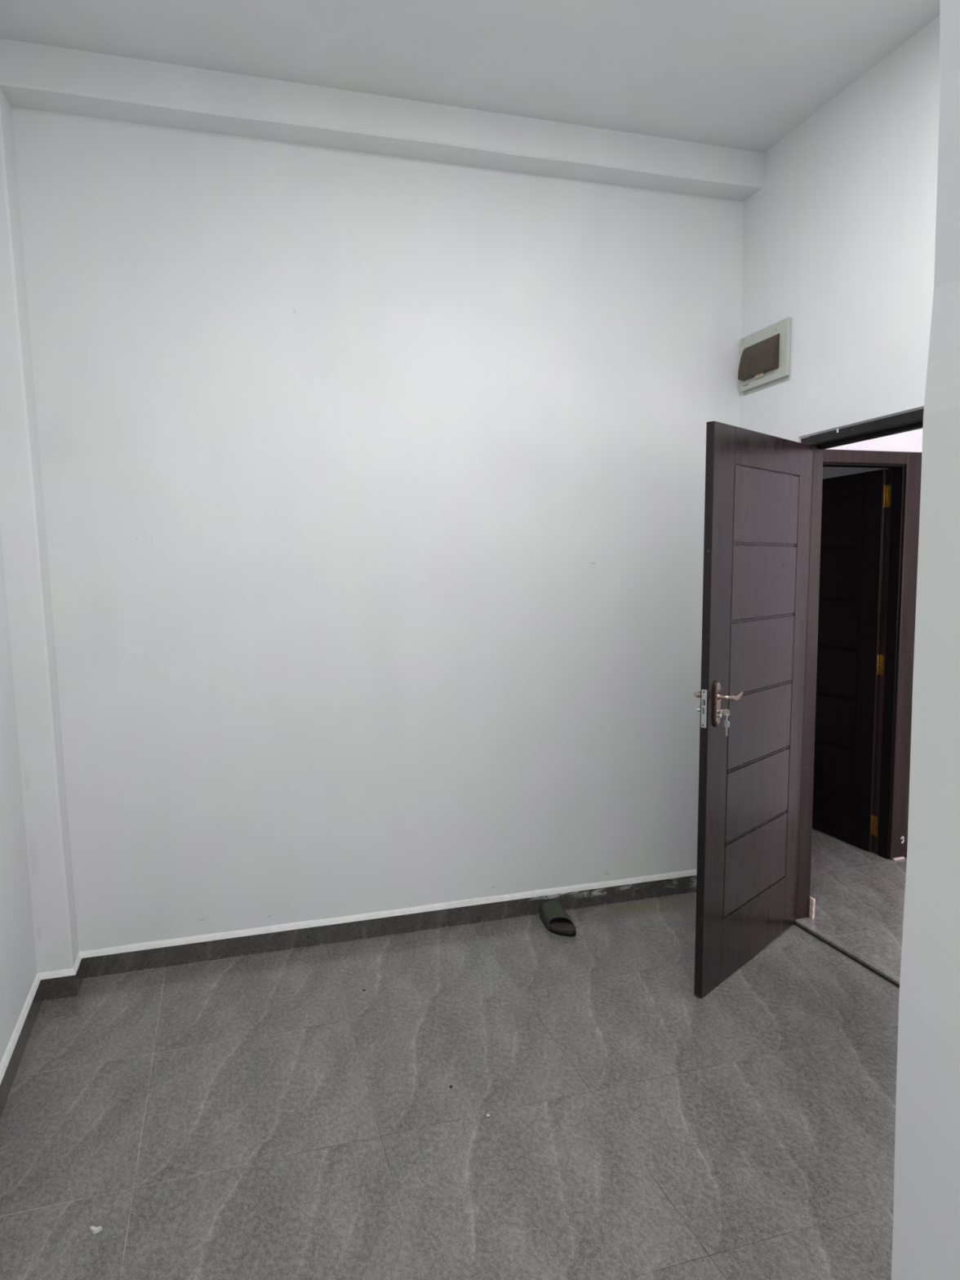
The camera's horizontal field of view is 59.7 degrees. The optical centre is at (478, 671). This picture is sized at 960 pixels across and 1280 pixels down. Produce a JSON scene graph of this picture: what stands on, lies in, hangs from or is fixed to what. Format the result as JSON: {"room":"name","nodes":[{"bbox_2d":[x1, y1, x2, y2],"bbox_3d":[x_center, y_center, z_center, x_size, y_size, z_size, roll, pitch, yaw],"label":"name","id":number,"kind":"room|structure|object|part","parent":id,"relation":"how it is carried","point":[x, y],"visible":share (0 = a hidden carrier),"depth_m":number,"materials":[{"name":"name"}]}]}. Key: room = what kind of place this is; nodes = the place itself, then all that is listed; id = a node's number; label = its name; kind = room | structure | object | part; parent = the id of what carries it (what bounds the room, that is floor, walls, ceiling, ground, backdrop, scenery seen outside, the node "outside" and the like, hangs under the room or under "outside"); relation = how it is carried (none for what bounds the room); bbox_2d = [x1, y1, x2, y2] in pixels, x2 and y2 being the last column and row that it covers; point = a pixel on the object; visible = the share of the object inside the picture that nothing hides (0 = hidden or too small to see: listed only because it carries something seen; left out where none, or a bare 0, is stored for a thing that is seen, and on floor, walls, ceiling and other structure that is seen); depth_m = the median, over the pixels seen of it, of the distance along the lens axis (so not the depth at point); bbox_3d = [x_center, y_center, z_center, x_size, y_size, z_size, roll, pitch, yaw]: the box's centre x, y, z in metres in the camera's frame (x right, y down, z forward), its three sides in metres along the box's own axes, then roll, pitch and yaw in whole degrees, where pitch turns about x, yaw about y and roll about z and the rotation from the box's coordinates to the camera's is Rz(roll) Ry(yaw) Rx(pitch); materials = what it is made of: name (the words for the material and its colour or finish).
{"room":"empty room","nodes":[
{"label":"empty room","id":0,"kind":"room"},
{"bbox_2d":[0,522,37,1063],"bbox_3d":[-0.934,-0.146,0.425,0.451,3.129,5.100,-3,7,-17],"label":"wall","id":1,"kind":"structure","parent":0,"point":[18,963],"depth_m":2.66,"materials":[{"name":"white paint"}]},
{"bbox_2d":[0,973,40,1084],"bbox_3d":[-0.739,1.318,0.577,0.012,0.025,4.967,-3,7,-18],"label":"trim","id":2,"kind":"structure","parent":1,"relation":"attached to","point":[3,1065],"depth_m":2.57,"materials":[{"name":"white paint"}]},
{"bbox_2d":[0,87,79,973],"bbox_3d":[-1.537,-0.348,2.828,0.138,2.997,0.136,-3,7,-17],"label":"pilaster","id":3,"kind":"object","parent":1,"relation":"attached to","point":[22,513],"visible":0.81,"depth_m":2.80,"materials":[{"name":"white paint"}]},
{"bbox_2d":[37,951,81,979],"bbox_3d":[-1.497,1.052,2.991,0.122,0.022,0.147,-3,7,-17],"label":"trim","id":4,"kind":"structure","parent":3,"relation":"attached to","point":[71,971],"depth_m":2.93,"materials":[{"name":"white paint"}]},
{"bbox_2d":[0,960,83,1117],"bbox_3d":[-0.706,1.359,0.664,0.127,0.078,5.102,-3,7,-18],"label":"baseboard","id":5,"kind":"structure","parent":1,"relation":"attached to","point":[11,1072],"depth_m":2.79,"materials":[{"name":"tile"}]},
{"bbox_2d":[0,827,906,1279],"bbox_3d":[0.799,1.216,2.369,4.750,0.118,7.900,-3,7,-17],"label":"floor","id":6,"kind":"structure","parent":0,"point":[270,1115],"depth_m":2.29,"materials":[{"name":"tile"}]},
{"bbox_2d":[88,1226,102,1234],"bbox_3d":[-0.862,1.255,1.881,0.029,0.008,0.018,-3,7,-17],"label":"chip","id":7,"kind":"object","parent":6,"relation":"on","point":[93,1229],"visible":1,"depth_m":1.88,"materials":[{"name":"white"}]},
{"bbox_2d":[539,900,576,936],"bbox_3d":[0.325,1.019,3.472,0.106,0.071,0.256,-2,7,-12],"label":"sandal","id":8,"kind":"object","parent":6,"relation":"on","point":[553,914],"visible":1,"depth_m":3.44,"materials":[{"name":"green rubber"}]},
{"bbox_2d":[793,922,899,987],"bbox_3d":[1.419,1.080,3.063,0.007,0.008,0.917,-3,7,-17],"label":"trim","id":9,"kind":"structure","parent":6,"relation":"on","point":[794,923],"depth_m":3.14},
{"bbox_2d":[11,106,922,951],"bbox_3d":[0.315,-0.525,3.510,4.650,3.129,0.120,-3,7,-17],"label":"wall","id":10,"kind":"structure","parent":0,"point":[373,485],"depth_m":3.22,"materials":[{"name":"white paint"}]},
{"bbox_2d":[79,869,697,958],"bbox_3d":[-0.150,0.973,3.465,2.758,0.025,0.012,-3,7,-17],"label":"trim","id":11,"kind":"structure","parent":10,"relation":"attached to","point":[293,926],"depth_m":3.38,"materials":[{"name":"white paint"}]},
{"bbox_2d":[81,875,696,978],"bbox_3d":[-0.149,1.024,3.471,2.758,0.078,0.012,-3,7,-17],"label":"baseboard","id":12,"kind":"structure","parent":10,"relation":"attached to","point":[116,963],"depth_m":3.37,"materials":[{"name":"stone"}]},
{"bbox_2d":[0,0,940,152],"bbox_3d":[0.410,-1.825,0.608,3.293,0.120,5.420,-3,7,-17],"label":"ceiling","id":13,"kind":"structure","parent":0,"point":[740,74],"depth_m":2.67,"materials":[{"name":"white paint"}]},
{"bbox_2d":[0,38,764,201],"bbox_3d":[-0.236,-1.970,3.046,2.873,0.134,0.137,-3,7,-17],"label":"beam","id":14,"kind":"structure","parent":13,"relation":"attached to","point":[35,77],"depth_m":2.94,"materials":[{"name":"white paint"}]},
{"bbox_2d":[739,14,940,442],"bbox_3d":[1.637,-0.399,2.236,0.090,3.129,3.100,-3,7,-17],"label":"wall","id":15,"kind":"structure","parent":0,"point":[839,232],"depth_m":2.95,"materials":[{"name":"white paint"}]},
{"bbox_2d":[739,317,791,395],"bbox_3d":[1.162,-1.285,3.432,0.052,0.234,0.318,-3,7,-17],"label":"box","id":16,"kind":"object","parent":15,"relation":"attached to","point":[765,354],"visible":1,"depth_m":3.42,"materials":[{"name":"grey plastic"}]},
{"bbox_3d":[1.176,-1.290,3.446,0.003,0.131,0.238,-3,7,-17],"label":"plate","id":17,"kind":"part","parent":16,"relation":"part of","materials":[{"name":"plastic"}]},
{"bbox_2d":[693,408,924,997],"bbox_3d":[1.106,0.120,2.860,0.792,1.960,0.917,-3,7,-17],"label":"door","id":18,"kind":"structure","parent":15,"relation":"in","point":[763,497],"depth_m":2.99,"materials":[{"name":"brown wood"}]},
{"bbox_3d":[0.769,0.077,2.837,0.050,0.029,0.114,6,10,42],"label":"lever","id":19,"kind":"part","parent":18,"relation":"part of","materials":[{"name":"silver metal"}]},
{"bbox_3d":[0.787,0.107,2.763,0.007,0.158,0.039,6,10,42],"label":"handle plate","id":20,"kind":"part","parent":18,"relation":"part of","materials":[{"name":"silver metal"}]},
{"bbox_2d":[721,709,729,736],"bbox_3d":[0.809,0.168,2.752,0.037,0.091,0.008,6,10,42],"label":"bunch","id":21,"kind":"object","parent":18,"relation":"hanging from","point":[726,725],"visible":1,"depth_m":2.75,"materials":[{"name":"silver metal"}]},
{"bbox_3d":[0.839,0.084,2.774,0.050,0.029,0.114,6,10,42],"label":"lever","id":22,"kind":"part","parent":18,"relation":"part of","materials":[{"name":"silver metal"}]},
{"bbox_3d":[1.026,0.709,3.121,0.029,0.258,0.530,6,10,42],"label":"panel","id":23,"kind":"part","parent":18,"relation":"part of","materials":[{"name":"brown wood"}]},
{"bbox_3d":[1.023,0.447,3.088,0.029,0.246,0.530,6,10,42],"label":"panel","id":24,"kind":"part","parent":18,"relation":"part of","materials":[{"name":"brown wood"}]},
{"bbox_3d":[1.020,0.191,3.056,0.029,0.246,0.530,6,10,42],"label":"panel","id":25,"kind":"part","parent":18,"relation":"part of","materials":[{"name":"brown wood"}]},
{"bbox_3d":[1.017,-0.065,3.024,0.029,0.246,0.530,6,10,42],"label":"panel","id":26,"kind":"part","parent":18,"relation":"part of","materials":[{"name":"brown wood"}]},
{"bbox_3d":[1.014,-0.322,2.992,0.029,0.248,0.530,6,10,42],"label":"panel","id":27,"kind":"part","parent":18,"relation":"part of","materials":[{"name":"brown wood"}]},
{"bbox_3d":[1.011,-0.579,2.960,0.029,0.247,0.530,6,10,42],"label":"panel","id":28,"kind":"part","parent":18,"relation":"part of","materials":[{"name":"brown wood"}]},
{"bbox_3d":[1.443,0.098,2.961,0.065,1.946,0.917,-3,7,-17],"label":"frame","id":29,"kind":"part","parent":18,"relation":"part of","materials":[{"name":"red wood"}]},
{"bbox_2d":[796,405,924,439],"bbox_3d":[1.391,-0.864,2.845,0.017,0.013,0.929,-3,7,-17],"label":"trim","id":30,"kind":"structure","parent":15,"relation":"attached to","point":[922,406],"depth_m":2.94,"materials":[{"name":"white wood"}]},
{"bbox_2d":[822,466,887,479],"bbox_3d":[2.679,-0.446,3.917,0.100,2.800,5.700,-3,7,-17],"label":"wall","id":31,"kind":"structure","parent":0,"point":[828,472],"depth_m":5.12,"materials":[{"name":"white paint"}]},
{"bbox_2d":[812,448,921,860],"bbox_3d":[1.531,-0.075,4.333,0.956,1.969,0.929,-3,7,-17],"label":"door","id":32,"kind":"structure","parent":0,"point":[870,520],"depth_m":4.18,"materials":[{"name":"brown wood"}]},
{"bbox_3d":[1.875,0.511,4.570,0.029,0.258,0.514,-3,7,-17],"label":"panel","id":33,"kind":"part","parent":32,"relation":"part of","materials":[{"name":"brown wood"}]},
{"bbox_3d":[1.870,0.248,4.539,0.029,0.246,0.514,-3,7,-17],"label":"panel","id":34,"kind":"part","parent":32,"relation":"part of","materials":[{"name":"brown wood"}]},
{"bbox_3d":[1.866,-0.008,4.509,0.029,0.246,0.514,-3,7,-17],"label":"panel","id":35,"kind":"part","parent":32,"relation":"part of","materials":[{"name":"brown wood"}]},
{"bbox_3d":[1.862,-0.264,4.479,0.029,0.246,0.514,-3,7,-17],"label":"panel","id":36,"kind":"part","parent":32,"relation":"part of","materials":[{"name":"brown wood"}]},
{"bbox_3d":[1.857,-0.521,4.450,0.029,0.248,0.514,-3,7,-17],"label":"panel","id":37,"kind":"part","parent":32,"relation":"part of","materials":[{"name":"brown wood"}]},
{"bbox_3d":[1.853,-0.779,4.420,0.029,0.247,0.514,-3,7,-17],"label":"panel","id":38,"kind":"part","parent":32,"relation":"part of","materials":[{"name":"brown wood"}]},
{"bbox_2d":[891,0,959,1279],"bbox_3d":[1.597,-0.134,-0.035,1.318,3.129,2.750,-3,7,-17],"label":"wall","id":39,"kind":"structure","parent":0,"point":[926,1237],"depth_m":1.08,"materials":[{"name":"white paint"}]}
]}

